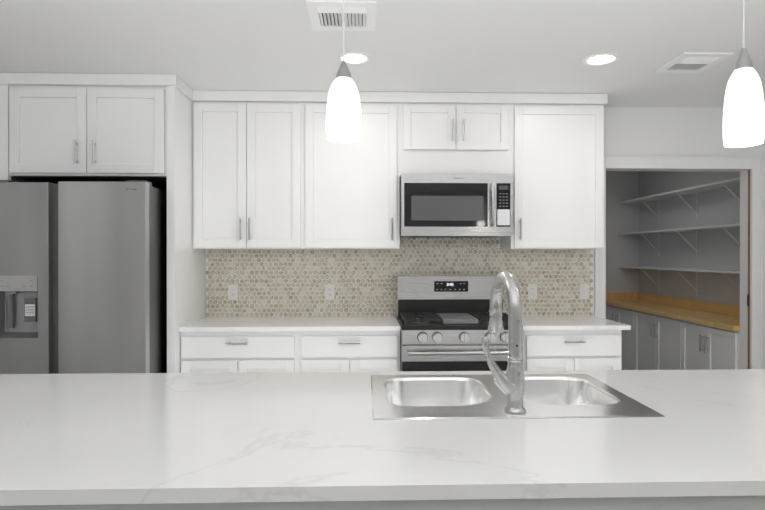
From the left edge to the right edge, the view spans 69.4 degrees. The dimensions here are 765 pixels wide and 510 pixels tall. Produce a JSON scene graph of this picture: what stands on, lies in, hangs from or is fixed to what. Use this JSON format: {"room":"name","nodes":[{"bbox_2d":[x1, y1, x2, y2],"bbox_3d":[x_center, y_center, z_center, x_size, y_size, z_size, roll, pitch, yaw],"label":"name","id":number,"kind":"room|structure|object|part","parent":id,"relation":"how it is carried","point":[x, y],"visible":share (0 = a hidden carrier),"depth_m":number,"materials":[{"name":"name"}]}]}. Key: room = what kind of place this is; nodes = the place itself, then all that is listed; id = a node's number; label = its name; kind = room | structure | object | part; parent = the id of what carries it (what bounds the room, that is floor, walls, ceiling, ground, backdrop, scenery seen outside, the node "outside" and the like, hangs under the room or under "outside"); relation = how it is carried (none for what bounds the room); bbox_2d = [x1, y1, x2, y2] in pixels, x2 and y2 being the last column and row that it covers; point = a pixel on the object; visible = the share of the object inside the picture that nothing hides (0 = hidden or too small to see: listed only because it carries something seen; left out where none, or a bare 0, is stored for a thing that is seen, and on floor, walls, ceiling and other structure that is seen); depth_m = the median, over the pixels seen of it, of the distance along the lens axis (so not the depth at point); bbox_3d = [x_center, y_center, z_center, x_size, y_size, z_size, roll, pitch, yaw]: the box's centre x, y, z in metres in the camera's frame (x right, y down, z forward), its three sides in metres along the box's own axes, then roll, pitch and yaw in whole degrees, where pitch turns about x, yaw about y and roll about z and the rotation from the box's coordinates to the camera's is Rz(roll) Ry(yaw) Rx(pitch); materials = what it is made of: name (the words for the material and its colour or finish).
{"room":"kitchen","nodes":[
{"label":"kitchen","id":0,"kind":"room"},
{"bbox_2d":[0,0,764,107],"bbox_3d":[-0.158,-1.176,2.019,7.252,0.100,9.770,0,0,-2],"label":"ceiling","id":1,"kind":"structure","parent":0,"point":[498,46],"depth_m":2.95,"materials":[{"name":"paint"}]},
{"bbox_2d":[306,0,375,30],"bbox_3d":[-0.186,-1.119,2.588,0.310,0.016,0.310,0,0,-2],"label":"ceiling vent","id":2,"kind":"object","parent":1,"relation":"in","point":[327,15],"visible":0.98,"depth_m":2.57,"materials":[{"name":"grey metal"}]},
{"bbox_2d":[326,0,360,141],"bbox_3d":[-0.134,-0.763,1.906,0.122,0.720,0.122,0,0,-2],"label":"pendant light","id":3,"kind":"object","parent":1,"relation":"hanging from","point":[343,116],"visible":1,"depth_m":1.86,"materials":[{"name":"white glass"}]},
{"bbox_3d":[-0.134,-0.507,1.906,0.122,0.208,0.122,0,0,-2],"label":"lamp shade","id":4,"kind":"part","parent":3,"relation":"part of","materials":[{"name":"white glass"}]},
{"bbox_2d":[338,52,370,64],"bbox_3d":[-0.161,-1.125,3.154,0.188,0.007,0.188,0,0,-2],"label":"recessed light","id":5,"kind":"object","parent":1,"relation":"in","point":[354,58],"visible":0.9,"depth_m":3.15,"materials":[{"name":"white plastic"}]},
{"bbox_2d":[583,53,619,65],"bbox_3d":[1.254,-1.125,3.172,0.196,0.007,0.196,0,0,-2],"label":"recessed light","id":6,"kind":"object","parent":1,"relation":"in","point":[600,59],"visible":0.98,"depth_m":3.17,"materials":[{"name":"white plastic"}]},
{"bbox_2d":[655,52,733,72],"bbox_3d":[1.805,-1.122,3.219,0.280,0.013,0.310,0,0,-2],"label":"ceiling vent","id":7,"kind":"object","parent":1,"relation":"in","point":[692,62],"visible":0.96,"depth_m":3.19,"materials":[{"name":"grey metal"}]},
{"bbox_2d":[723,0,764,147],"bbox_3d":[1.140,-0.737,1.744,0.120,0.770,0.120,0,0,-2],"label":"pendant light","id":8,"kind":"object","parent":1,"relation":"hanging from","point":[744,116],"visible":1,"depth_m":1.71,"materials":[{"name":"white glass"}]},
{"bbox_3d":[1.140,-0.470,1.745,0.112,0.236,0.112,0,0,-2],"label":"lamp shade","id":9,"kind":"part","parent":8,"relation":"part of","materials":[{"name":"white glass"}]},
{"bbox_2d":[303,107,764,368],"bbox_3d":[-0.225,0.117,4.207,7.012,2.500,0.120,0,0,-2],"label":"wall","id":10,"kind":"structure","parent":0,"point":[659,131],"depth_m":4.22,"materials":[{"name":"paint"}]},
{"bbox_2d":[4,73,187,188],"bbox_3d":[-1.843,-0.816,3.763,0.970,0.628,0.657,0,0,-2],"label":"upper cabinet","id":11,"kind":"object","parent":10,"relation":"attached to","point":[80,127],"depth_m":3.44,"materials":[{"name":"white paint"}]},
{"bbox_2d":[188,89,319,252],"bbox_3d":[-0.896,-0.590,3.958,0.834,1.080,0.327,0,0,-2],"label":"upper cabinet","id":12,"kind":"object","parent":10,"relation":"attached to","point":[283,215],"depth_m":3.80,"materials":[{"name":"white paint"}]},
{"bbox_2d":[316,91,403,252],"bbox_3d":[-0.257,-0.590,3.977,0.742,1.080,0.327,0,0,-2],"label":"upper cabinet","id":13,"kind":"object","parent":10,"relation":"attached to","point":[358,182],"depth_m":3.83,"materials":[{"name":"white paint"}]},
{"bbox_2d":[404,92,515,176],"bbox_3d":[0.505,-0.845,3.999,0.782,0.571,0.327,0,0,-2],"label":"upper cabinet","id":14,"kind":"object","parent":10,"relation":"attached to","point":[444,132],"depth_m":3.85,"materials":[{"name":"white paint"}]},
{"bbox_2d":[400,173,512,237],"bbox_3d":[0.496,-0.345,3.906,0.752,0.422,0.486,0,0,-2],"label":"microwave","id":15,"kind":"object","parent":14,"relation":"attached to","point":[456,205],"visible":1,"depth_m":3.72,"materials":[{"name":"grey metal"}]},
{"bbox_2d":[496,93,607,252],"bbox_3d":[1.223,-0.591,4.022,0.655,1.080,0.327,0,0,-2],"label":"upper cabinet","id":16,"kind":"object","parent":10,"relation":"attached to","point":[558,183],"depth_m":3.87,"materials":[{"name":"white paint"}]},
{"bbox_2d":[595,156,762,368],"bbox_3d":[2.254,0.305,4.271,1.299,2.123,0.146,0,0,-2],"label":"door frame","id":17,"kind":"structure","parent":10,"relation":"attached to","point":[754,165],"depth_m":4.22,"materials":[{"name":"paint"}]},
{"bbox_3d":[2.817,0.350,4.255,0.008,2.023,0.022,0,0,-2],"label":"door trim on the hinge edge","id":18,"kind":"part","parent":17,"relation":"part of","materials":[{"name":"wood"}]},
{"bbox_2d":[606,171,638,291],"bbox_3d":[1.994,0.108,6.915,2.412,2.500,0.120,0,0,-2],"label":"wall","id":19,"kind":"structure","parent":0,"point":[622,250],"depth_m":6.88,"materials":[{"name":"paint"}]},
{"bbox_2d":[606,292,637,299],"bbox_3d":[2.939,0.500,6.871,0.478,0.092,0.020,0,0,-2],"label":"backsplash","id":20,"kind":"structure","parent":19,"relation":"attached to","point":[609,295],"depth_m":6.86,"materials":[{"name":"brown wood"}]},
{"bbox_2d":[639,171,739,305],"bbox_3d":[3.298,0.112,5.694,0.120,2.500,2.640,0,0,-2],"label":"wall","id":21,"kind":"structure","parent":0,"point":[718,248],"depth_m":5.81,"materials":[{"name":"paint"}]},
{"bbox_2d":[619,177,739,222],"bbox_3d":[3.107,-0.522,5.631,0.259,0.290,2.505,0,0,-2],"label":"shelf","id":22,"kind":"object","parent":21,"relation":"attached to","point":[696,190],"visible":0.75,"depth_m":5.66,"materials":[{"name":"paint"}]},
{"bbox_2d":[619,223,739,256],"bbox_3d":[3.107,-0.132,5.632,0.259,0.290,2.505,0,0,-2],"label":"shelf","id":23,"kind":"object","parent":21,"relation":"attached to","point":[697,229],"visible":0.73,"depth_m":5.67,"materials":[{"name":"paint"}]},
{"bbox_2d":[619,266,739,296],"bbox_3d":[3.107,0.274,5.633,0.259,0.290,2.505,0,0,-2],"label":"shelf","id":24,"kind":"object","parent":21,"relation":"attached to","point":[720,271],"visible":0.75,"depth_m":5.67,"materials":[{"name":"paint"}]},
{"bbox_2d":[638,292,739,315],"bbox_3d":[3.227,0.504,5.637,0.020,0.092,2.505,0,0,-2],"label":"backsplash","id":25,"kind":"structure","parent":21,"relation":"attached to","point":[731,310],"depth_m":5.71,"materials":[{"name":"brown wood"}]},
{"bbox_3d":[-0.158,1.424,2.027,7.252,0.100,9.770,0,0,-2],"label":"floor","id":26,"kind":"structure","parent":0,"visible":0},
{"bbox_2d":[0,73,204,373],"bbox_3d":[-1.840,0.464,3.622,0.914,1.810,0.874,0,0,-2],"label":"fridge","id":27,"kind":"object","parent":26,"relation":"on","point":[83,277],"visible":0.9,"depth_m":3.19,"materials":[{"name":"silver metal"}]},
{"bbox_3d":[-2.101,0.267,3.203,0.228,0.306,0.054,0,0,-2],"label":"panel","id":28,"kind":"part","parent":27,"relation":"part of","materials":[{"name":"silver metal"}]},
{"bbox_3d":[-2.105,0.443,3.210,0.360,1.735,0.060,0,0,-2],"label":"door","id":29,"kind":"part","parent":27,"relation":"part of","materials":[{"name":"metal"}]},
{"bbox_3d":[-1.622,0.440,3.225,0.501,1.740,0.060,0,0,-2],"label":"door","id":30,"kind":"part","parent":27,"relation":"part of","materials":[{"name":"metal"}]},
{"bbox_2d":[176,329,299,372],"bbox_3d":[-0.934,0.926,3.844,0.752,0.884,0.562,0,0,-2],"label":"base cabinet","id":31,"kind":"object","parent":26,"relation":"on","point":[195,352],"depth_m":3.56,"materials":[{"name":"white paint"}]},
{"bbox_2d":[180,317,399,332],"bbox_3d":[-0.599,0.469,3.840,1.416,0.030,0.587,0,0,-2],"label":"countertop","id":32,"kind":"structure","parent":31,"relation":"on","point":[206,324],"depth_m":3.61,"materials":[{"name":"white stone"}]},
{"bbox_2d":[300,318,400,371],"bbox_3d":[-0.225,0.926,3.865,0.666,0.884,0.562,0,0,-2],"label":"base cabinet","id":33,"kind":"object","parent":26,"relation":"on","point":[319,352],"depth_m":3.59,"materials":[{"name":"white paint"}]},
{"bbox_2d":[0,497,764,509],"bbox_3d":[0.097,0.933,1.649,4.140,0.883,1.018,0,0,-2],"label":"kitchen island","id":34,"kind":"object","parent":26,"relation":"on","point":[657,503],"depth_m":1.14,"materials":[{"name":"grey wood"}]},
{"bbox_2d":[0,405,764,508],"bbox_3d":[0.105,0.477,1.386,4.200,0.030,0.540,0,0,-2],"label":"island countertop","id":35,"kind":"structure","parent":34,"relation":"on","point":[121,456],"depth_m":1.27,"materials":[{"name":"white stone"}]},
{"bbox_2d":[481,271,525,413],"bbox_3d":[0.353,0.252,1.728,0.131,0.408,0.268,0,0,-2],"label":"faucet","id":36,"kind":"object","parent":35,"relation":"on","point":[511,382],"visible":1,"depth_m":1.61,"materials":[{"name":"silver metal"}]},
{"bbox_2d":[371,374,664,419],"bbox_3d":[0.382,0.552,1.848,0.838,0.192,0.559,0,0,-2],"label":"sink","id":37,"kind":"object","parent":35,"relation":"in","point":[478,396],"visible":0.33,"depth_m":1.98,"materials":[{"name":"silver metal"}]},
{"bbox_2d":[0,369,764,412],"bbox_3d":[0.089,0.475,1.926,4.200,0.030,0.540,0,0,-2],"label":"island countertop","id":38,"kind":"structure","parent":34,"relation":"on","point":[95,392],"depth_m":1.90,"materials":[{"name":"white stone"}]},
{"bbox_2d":[397,276,522,371],"bbox_3d":[0.501,0.758,3.787,0.774,1.220,0.697,0,0,-2],"label":"range","id":39,"kind":"object","parent":26,"relation":"on","point":[443,321],"visible":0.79,"depth_m":3.56,"materials":[{"name":"silver metal"}]},
{"bbox_2d":[522,329,627,370],"bbox_3d":[1.231,0.926,3.909,0.687,0.884,0.562,0,0,-2],"label":"base cabinet","id":40,"kind":"object","parent":26,"relation":"on","point":[545,349],"depth_m":3.63,"materials":[{"name":"white paint"}]},
{"bbox_2d":[522,317,630,332],"bbox_3d":[1.251,0.469,3.896,0.727,0.030,0.587,0,0,-2],"label":"countertop","id":41,"kind":"structure","parent":40,"relation":"on","point":[530,324],"depth_m":3.72,"materials":[{"name":"white stone"}]},
{"bbox_2d":[606,304,629,369],"bbox_3d":[2.976,0.975,6.442,0.474,0.768,0.883,0,0,-2],"label":"base cabinet","id":42,"kind":"object","parent":26,"relation":"on","point":[621,315],"depth_m":6.29,"materials":[{"name":"white paint"}]},
{"bbox_2d":[630,312,673,369],"bbox_3d":[3.001,0.978,5.604,0.474,0.768,1.008,0,0,-2],"label":"base cabinet","id":43,"kind":"object","parent":26,"relation":"on","point":[668,333],"depth_m":5.70,"materials":[{"name":"white paint"}]},
{"bbox_2d":[674,320,739,369],"bbox_3d":[3.025,0.981,4.795,0.474,0.768,0.830,0,0,-2],"label":"base cabinet","id":44,"kind":"object","parent":26,"relation":"on","point":[696,346],"depth_m":4.79,"materials":[{"name":"white paint"}]},
{"bbox_2d":[606,300,739,331],"bbox_3d":[2.988,0.571,5.630,0.499,0.042,2.505,0,0,-2],"label":"countertop","id":45,"kind":"structure","parent":44,"relation":"on","point":[691,315],"depth_m":5.38,"materials":[{"name":"brown wood"}]}
]}

